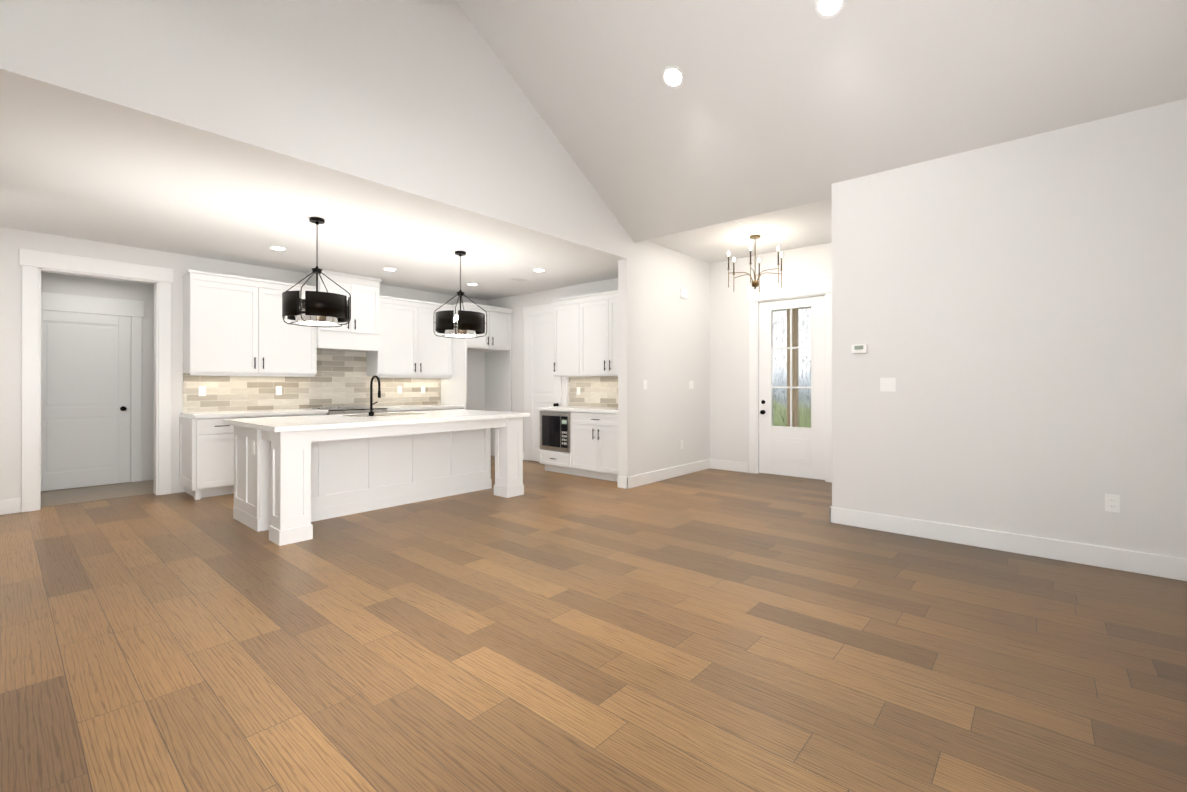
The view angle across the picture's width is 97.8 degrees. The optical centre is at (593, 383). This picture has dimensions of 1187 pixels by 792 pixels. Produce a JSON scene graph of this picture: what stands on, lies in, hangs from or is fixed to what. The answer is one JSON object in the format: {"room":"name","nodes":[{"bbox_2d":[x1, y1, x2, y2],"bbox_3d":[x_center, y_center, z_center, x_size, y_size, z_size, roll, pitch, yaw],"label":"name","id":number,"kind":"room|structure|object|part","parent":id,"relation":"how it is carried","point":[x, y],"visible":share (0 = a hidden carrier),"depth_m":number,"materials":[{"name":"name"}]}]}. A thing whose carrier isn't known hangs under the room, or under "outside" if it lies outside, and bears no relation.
{"room":"empty living room","nodes":[
{"label":"empty living room","id":0,"kind":"room"},
{"bbox_2d":[41,480,153,506],"bbox_3d":[-5.991,1.249,6.135,1.807,0.004,3.800,0,0,41],"label":"floor","id":1,"kind":"structure","parent":0,"point":[83,494],"depth_m":5.88,"materials":[{"name":"beige wood"}]},
{"bbox_2d":[41,272,153,491],"bbox_3d":[-6.197,-0.049,6.317,0.140,2.600,4.000,0,0,41],"label":"wall","id":2,"kind":"structure","parent":0,"point":[84,286],"depth_m":6.65,"materials":[{"name":"beige paint"}]},
{"bbox_2d":[41,310,130,490],"bbox_3d":[-6.127,0.195,6.202,0.113,2.088,0.880,0,0,41],"label":"hall door","id":3,"kind":"structure","parent":2,"relation":"in","point":[85,395],"depth_m":6.24,"materials":[{"name":"white wood"}]},
{"bbox_2d":[41,292,143,481],"bbox_3d":[-6.161,0.096,6.232,0.025,2.310,1.140,0,0,41],"label":"door frame","id":4,"kind":"structure","parent":2,"relation":"attached to","point":[133,310],"depth_m":6.57,"materials":[{"name":"white wood"}]},
{"bbox_2d":[0,227,486,499],"bbox_3d":[-3.985,-0.120,6.957,0.140,2.746,6.450,0,0,41],"label":"wall","id":5,"kind":"structure","parent":0,"point":[12,241],"depth_m":5.46,"materials":[{"name":"beige paint"}]},
{"bbox_2d":[0,498,20,514],"bbox_3d":[-5.755,1.178,4.800,0.015,0.140,0.595,0,0,41],"label":"baseboard","id":6,"kind":"structure","parent":5,"relation":"attached to","point":[9,506],"depth_m":4.97,"materials":[{"name":"white wood"}]},
{"bbox_2d":[19,248,173,511],"bbox_3d":[-5.239,-0.031,5.510,0.186,2.560,1.180,0,0,41],"label":"door frame","id":7,"kind":"structure","parent":5,"relation":"attached to","point":[34,263],"depth_m":5.26,"materials":[{"name":"white wood"}]},
{"bbox_2d":[183,269,266,376],"bbox_3d":[-4.376,-0.679,6.143,0.338,1.120,0.725,0,0,41],"label":"upper cabinet","id":8,"kind":"object","parent":5,"relation":"attached to","point":[248,352],"depth_m":6.01,"materials":[{"name":"white wood"}]},
{"bbox_2d":[267,281,318,376],"bbox_3d":[-3.979,-0.678,6.599,0.338,1.120,0.725,0,0,41],"label":"upper cabinet","id":9,"kind":"object","parent":5,"relation":"attached to","point":[291,351],"depth_m":6.51,"materials":[{"name":"white wood"}]},
{"bbox_2d":[307,273,382,352],"bbox_3d":[-3.445,-0.957,7.159,0.409,0.980,0.820,0,0,41],"label":"upper cabinet","id":10,"kind":"object","parent":5,"relation":"attached to","point":[363,333],"depth_m":7.09,"materials":[{"name":"white wood"}]},
{"bbox_2d":[367,297,454,376],"bbox_3d":[-2.799,-0.675,7.955,0.338,1.120,1.230,0,0,41],"label":"upper cabinet","id":11,"kind":"object","parent":5,"relation":"attached to","point":[411,347],"depth_m":7.79,"materials":[{"name":"white wood"}]},
{"bbox_2d":[455,305,510,352],"bbox_3d":[-1.955,-0.899,8.651,0.699,0.670,0.863,0,0,41],"label":"upper cabinet","id":12,"kind":"object","parent":5,"relation":"attached to","point":[497,339],"depth_m":8.47,"materials":[{"name":"white wood"}]},
{"bbox_2d":[0,80,617,299],"bbox_3d":[-2.622,-1.546,5.776,3.750,0.100,6.450,0,0,41],"label":"ceiling","id":13,"kind":"structure","parent":0,"point":[70,168],"depth_m":4.53,"materials":[{"name":"paint"}]},
{"bbox_2d":[269,246,286,250],"bbox_3d":[-3.475,-1.492,5.703,0.169,0.007,0.169,0,0,32],"label":"recessed light","id":14,"kind":"object","parent":13,"relation":"in","point":[271,247],"depth_m":5.69,"materials":[{"name":"white plastic"}]},
{"bbox_2d":[282,217,350,326],"bbox_3d":[-2.512,-1.017,4.705,0.544,0.961,0.544,0,0,41],"label":"pendant light","id":15,"kind":"object","parent":13,"relation":"hanging from","point":[323,309],"visible":1,"depth_m":4.54,"materials":[{"name":"black metal"}]},
{"bbox_2d":[383,267,396,270],"bbox_3d":[-2.646,-1.490,6.731,0.169,0.007,0.169,0,0,17],"label":"recessed light","id":16,"kind":"object","parent":13,"relation":"in","point":[389,269],"depth_m":6.73,"materials":[{"name":"white plastic"}]},
{"bbox_2d":[434,251,486,337],"bbox_3d":[-1.509,-1.014,5.874,0.544,0.961,0.544,0,0,41],"label":"pendant light","id":17,"kind":"object","parent":13,"relation":"hanging from","point":[462,323],"visible":1,"depth_m":5.70,"materials":[{"name":"black metal"}]},
{"bbox_2d":[507,277,531,281],"bbox_3d":[-1.056,-1.487,7.403,0.160,0.009,0.320,0,0,41],"label":"ceiling vent","id":18,"kind":"object","parent":13,"relation":"in","point":[513,278],"depth_m":7.37,"materials":[{"name":"grey metal"}]},
{"bbox_2d":[533,268,544,271],"bbox_3d":[-0.715,-1.490,6.788,0.169,0.007,0.169,0,0,32],"label":"recessed light","id":19,"kind":"object","parent":13,"relation":"in","point":[537,270],"depth_m":6.79,"materials":[{"name":"white plastic"}]},
{"bbox_2d":[0,0,709,476],"bbox_3d":[-0.751,-1.047,4.963,0.140,4.590,7.680,0,0,41],"label":"wall","id":20,"kind":"structure","parent":0,"point":[428,102],"depth_m":3.96,"materials":[{"name":"white paint"}]},
{"bbox_2d":[643,380,646,388],"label":"light switch","id":21,"kind":"object","parent":20,"relation":"attached to","point":[644,381],"depth_m":6.44,"materials":[{"name":"white plastic"}]},
{"bbox_2d":[624,459,711,488],"bbox_3d":[1.060,1.182,6.937,0.036,0.140,2.036,0,0,41],"label":"baseboard","id":22,"kind":"structure","parent":20,"relation":"attached to","point":[654,476],"depth_m":6.77,"materials":[{"name":"white wood"}]},
{"bbox_2d":[680,288,686,298],"bbox_3d":[1.242,-1.242,7.126,0.030,0.130,0.160,0,0,41],"label":"detector","id":23,"kind":"object","parent":20,"relation":"attached to","point":[683,293],"visible":0.96,"depth_m":7.09,"materials":[{"name":"white plastic"}]},
{"bbox_2d":[689,381,693,388],"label":"light switch","id":24,"kind":"object","parent":20,"relation":"attached to","point":[691,383],"depth_m":7.30,"materials":[{"name":"white plastic"}]},
{"bbox_2d":[487,278,617,461],"bbox_3d":[-0.499,-0.118,8.108,3.610,2.746,0.140,0,0,41],"label":"wall","id":25,"kind":"structure","parent":0,"point":[516,303],"depth_m":8.62,"materials":[{"name":"beige paint"}]},
{"bbox_2d":[528,313,561,460],"bbox_3d":[-0.806,0.069,8.204,0.760,2.348,0.112,0,0,41],"label":"pantry door","id":26,"kind":"structure","parent":25,"relation":"in","point":[544,387],"depth_m":8.29,"materials":[{"name":"white wood"}]},
{"bbox_2d":[523,303,566,459],"bbox_3d":[-0.780,-0.005,8.242,1.000,2.520,0.025,0,0,41],"label":"door frame","id":27,"kind":"structure","parent":25,"relation":"attached to","point":[538,310],"depth_m":8.50,"materials":[{"name":"white wood"}]},
{"bbox_2d":[0,456,1186,791],"bbox_3d":[-0.422,1.280,6.030,11.350,0.060,10.650,0,0,41],"label":"floor","id":28,"kind":"structure","parent":0,"point":[714,630],"depth_m":2.39,"materials":[{"name":"brown wood"}]},
{"bbox_2d":[179,413,294,499],"bbox_3d":[-4.197,0.811,6.123,0.628,0.880,0.979,0,0,41],"label":"base cabinet","id":29,"kind":"object","parent":28,"relation":"on","point":[206,444],"depth_m":5.71,"materials":[{"name":"white wood"}]},
{"bbox_2d":[183,409,326,416],"bbox_3d":[-4.061,0.351,6.269,0.643,0.040,1.372,0,0,41],"label":"countertop","id":30,"kind":"structure","parent":29,"relation":"on","point":[222,412],"depth_m":6.13,"materials":[{"name":"white stone"}]},
{"bbox_2d":[295,413,326,415],"bbox_3d":[-3.788,0.812,6.594,0.628,0.880,0.508,0,0,41],"label":"base cabinet","id":31,"kind":"object","parent":28,"relation":"on","point":[296,414],"depth_m":6.41,"materials":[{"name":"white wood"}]},
{"bbox_2d":[309,406,386,414],"bbox_3d":[-3.326,0.785,7.052,0.704,0.935,0.766,0,0,41],"label":"range","id":32,"kind":"object","parent":28,"relation":"on","point":[347,410],"visible":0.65,"depth_m":6.97,"materials":[{"name":"silver metal"}]},
{"bbox_2d":[233,419,523,545],"bbox_3d":[-2.070,0.809,5.324,1.250,0.880,2.480,0,0,41],"label":"kitchen island","id":33,"kind":"object","parent":28,"relation":"on","point":[295,477],"depth_m":4.95,"materials":[{"name":"white wood"}]},
{"bbox_2d":[224,411,529,430],"bbox_3d":[-2.070,0.349,5.325,1.350,0.040,2.580,0,0,41],"label":"island countertop","id":34,"kind":"structure","parent":33,"relation":"on","point":[371,419],"depth_m":4.76,"materials":[{"name":"white stone"}]},
{"bbox_2d":[387,409,442,411],"bbox_3d":[-2.811,0.814,7.717,0.628,0.880,0.890,0,0,41],"label":"base cabinet","id":35,"kind":"object","parent":28,"relation":"on","point":[388,410],"depth_m":7.41,"materials":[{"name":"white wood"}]},
{"bbox_2d":[363,405,462,408],"bbox_3d":[-2.685,0.355,7.852,0.643,0.040,1.272,0,0,41],"label":"countertop","id":36,"kind":"structure","parent":35,"relation":"on","point":[378,406],"depth_m":7.70,"materials":[{"name":"white stone"}]},
{"bbox_2d":[537,290,617,481],"bbox_3d":[-0.003,0.003,7.148,1.598,2.500,0.655,0,0,41],"label":"cabinet","id":37,"kind":"object","parent":28,"relation":"on","point":[586,344],"depth_m":7.16,"materials":[{"name":"white wood"}]},
{"bbox_3d":[-0.366,0.664,7.444,0.596,0.544,0.562,0,0,41],"label":"built-in microwave","id":38,"kind":"part","parent":37,"relation":"part of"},
{"bbox_2d":[634,183,833,262],"bbox_3d":[1.984,-1.849,6.244,2.590,0.100,2.160,0,0,41],"label":"ceiling","id":39,"kind":"structure","parent":0,"point":[805,225],"depth_m":6.28,"materials":[{"name":"paint"}]},
{"bbox_2d":[721,220,748,229],"bbox_3d":[1.597,-1.795,5.852,0.170,0.009,0.380,0,0,41],"label":"ceiling vent","id":40,"kind":"object","parent":39,"relation":"in","point":[735,225],"depth_m":5.86,"materials":[{"name":"grey"}]},
{"bbox_2d":[727,235,782,291],"bbox_3d":[1.969,-1.475,6.309,0.672,0.646,0.672,0,0,41],"label":"chandelier","id":41,"kind":"object","parent":39,"relation":"hanging from","point":[755,283],"visible":1,"depth_m":6.29,"materials":[{"name":"gold metal"}]},
{"bbox_2d":[710,242,831,472],"bbox_3d":[2.647,-0.272,7.002,2.310,3.050,0.140,0,0,41],"label":"wall","id":42,"kind":"structure","parent":0,"point":[729,373],"depth_m":7.44,"materials":[{"name":"beige paint"}]},
{"bbox_2d":[712,459,747,472],"bbox_3d":[1.966,1.184,7.488,0.560,0.140,0.016,0,0,41],"label":"baseboard","id":43,"kind":"structure","parent":42,"relation":"attached to","point":[716,464],"depth_m":7.47,"materials":[{"name":"white wood"}]},
{"bbox_2d":[746,275,831,482],"bbox_3d":[2.662,-0.060,6.966,1.210,2.625,0.174,0,0,41],"label":"door frame","id":44,"kind":"structure","parent":42,"relation":"attached to","point":[808,287],"depth_m":6.99,"materials":[{"name":"white wood"}]},
{"bbox_2d":[759,296,824,479],"bbox_3d":[2.643,0.051,6.943,0.890,2.378,0.114,0,0,41],"label":"entry door","id":45,"kind":"structure","parent":42,"relation":"in","point":[785,450],"depth_m":6.94,"materials":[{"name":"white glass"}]},
{"bbox_2d":[773,307,810,311],"bbox_3d":[3.475,0.005,8.038,5.400,2.900,2.509,0,0,41],"label":"porch","id":46,"kind":"object","parent":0,"point":[786,309],"depth_m":9.49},
{"bbox_2d":[787,308,798,426],"bbox_3d":[3.467,-0.041,9.012,0.150,2.627,0.150,0,0,41],"label":"post","id":47,"kind":"object","parent":46,"relation":"on","point":[795,363],"depth_m":8.95,"materials":[{"name":"brown wood"}]},
{"bbox_2d":[456,0,1186,242],"bbox_3d":[0.484,-2.575,2.554,4.890,1.704,5.660,0,0,41],"label":"ceiling","id":48,"kind":"structure","parent":0,"point":[763,105],"depth_m":4.04,"materials":[{"name":"paint"}]},
{"bbox_2d":[662,66,683,87],"bbox_3d":[0.662,-2.551,4.305,0.189,0.103,0.165,0,0,35],"label":"recessed light","id":49,"kind":"object","parent":48,"relation":"in","point":[672,76],"depth_m":4.30,"materials":[{"name":"white plastic"}]},
{"bbox_2d":[815,0,845,18],"bbox_3d":[1.591,-2.558,3.484,0.189,0.103,0.165,0,0,35],"label":"recessed light","id":50,"kind":"object","parent":48,"relation":"in","point":[825,9],"depth_m":3.50,"materials":[{"name":"white plastic"}]},
{"bbox_2d":[832,98,1186,558],"bbox_3d":[3.167,-0.279,3.873,2.580,3.050,0.140,0,0,41],"label":"wall","id":51,"kind":"structure","parent":0,"point":[1012,314],"depth_m":3.77,"materials":[{"name":"beige paint"}]},
{"bbox_2d":[851,344,866,352],"bbox_3d":[2.313,-0.305,4.507,0.120,0.075,0.023,0,0,41],"label":"thermostat","id":52,"kind":"object","parent":51,"relation":"attached to","point":[859,348],"visible":1,"depth_m":4.50,"materials":[{"name":"white plastic"}]},
{"bbox_2d":[880,378,895,391],"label":"light switch","id":53,"kind":"object","parent":51,"relation":"attached to","point":[886,384],"depth_m":4.36,"materials":[{"name":"white plastic"}]},
{"bbox_2d":[830,506,1186,580],"bbox_3d":[3.063,1.176,3.870,2.456,0.140,0.036,0,0,41],"label":"baseboard","id":54,"kind":"structure","parent":51,"relation":"attached to","point":[1164,566],"depth_m":3.78,"materials":[{"name":"white wood"}]},
{"bbox_2d":[1105,494,1119,512],"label":"outlet","id":55,"kind":"object","parent":51,"relation":"attached to","point":[1112,503],"depth_m":3.49,"materials":[{"name":"white plastic"}]},
{"label":"outside","id":56,"kind":"structure","parent":0,"visible":0},
{"bbox_2d":[773,308,810,427],"bbox_3d":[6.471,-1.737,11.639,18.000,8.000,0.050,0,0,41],"label":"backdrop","id":57,"kind":"structure","parent":56,"point":[782,367],"depth_m":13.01,"materials":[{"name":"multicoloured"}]}
]}

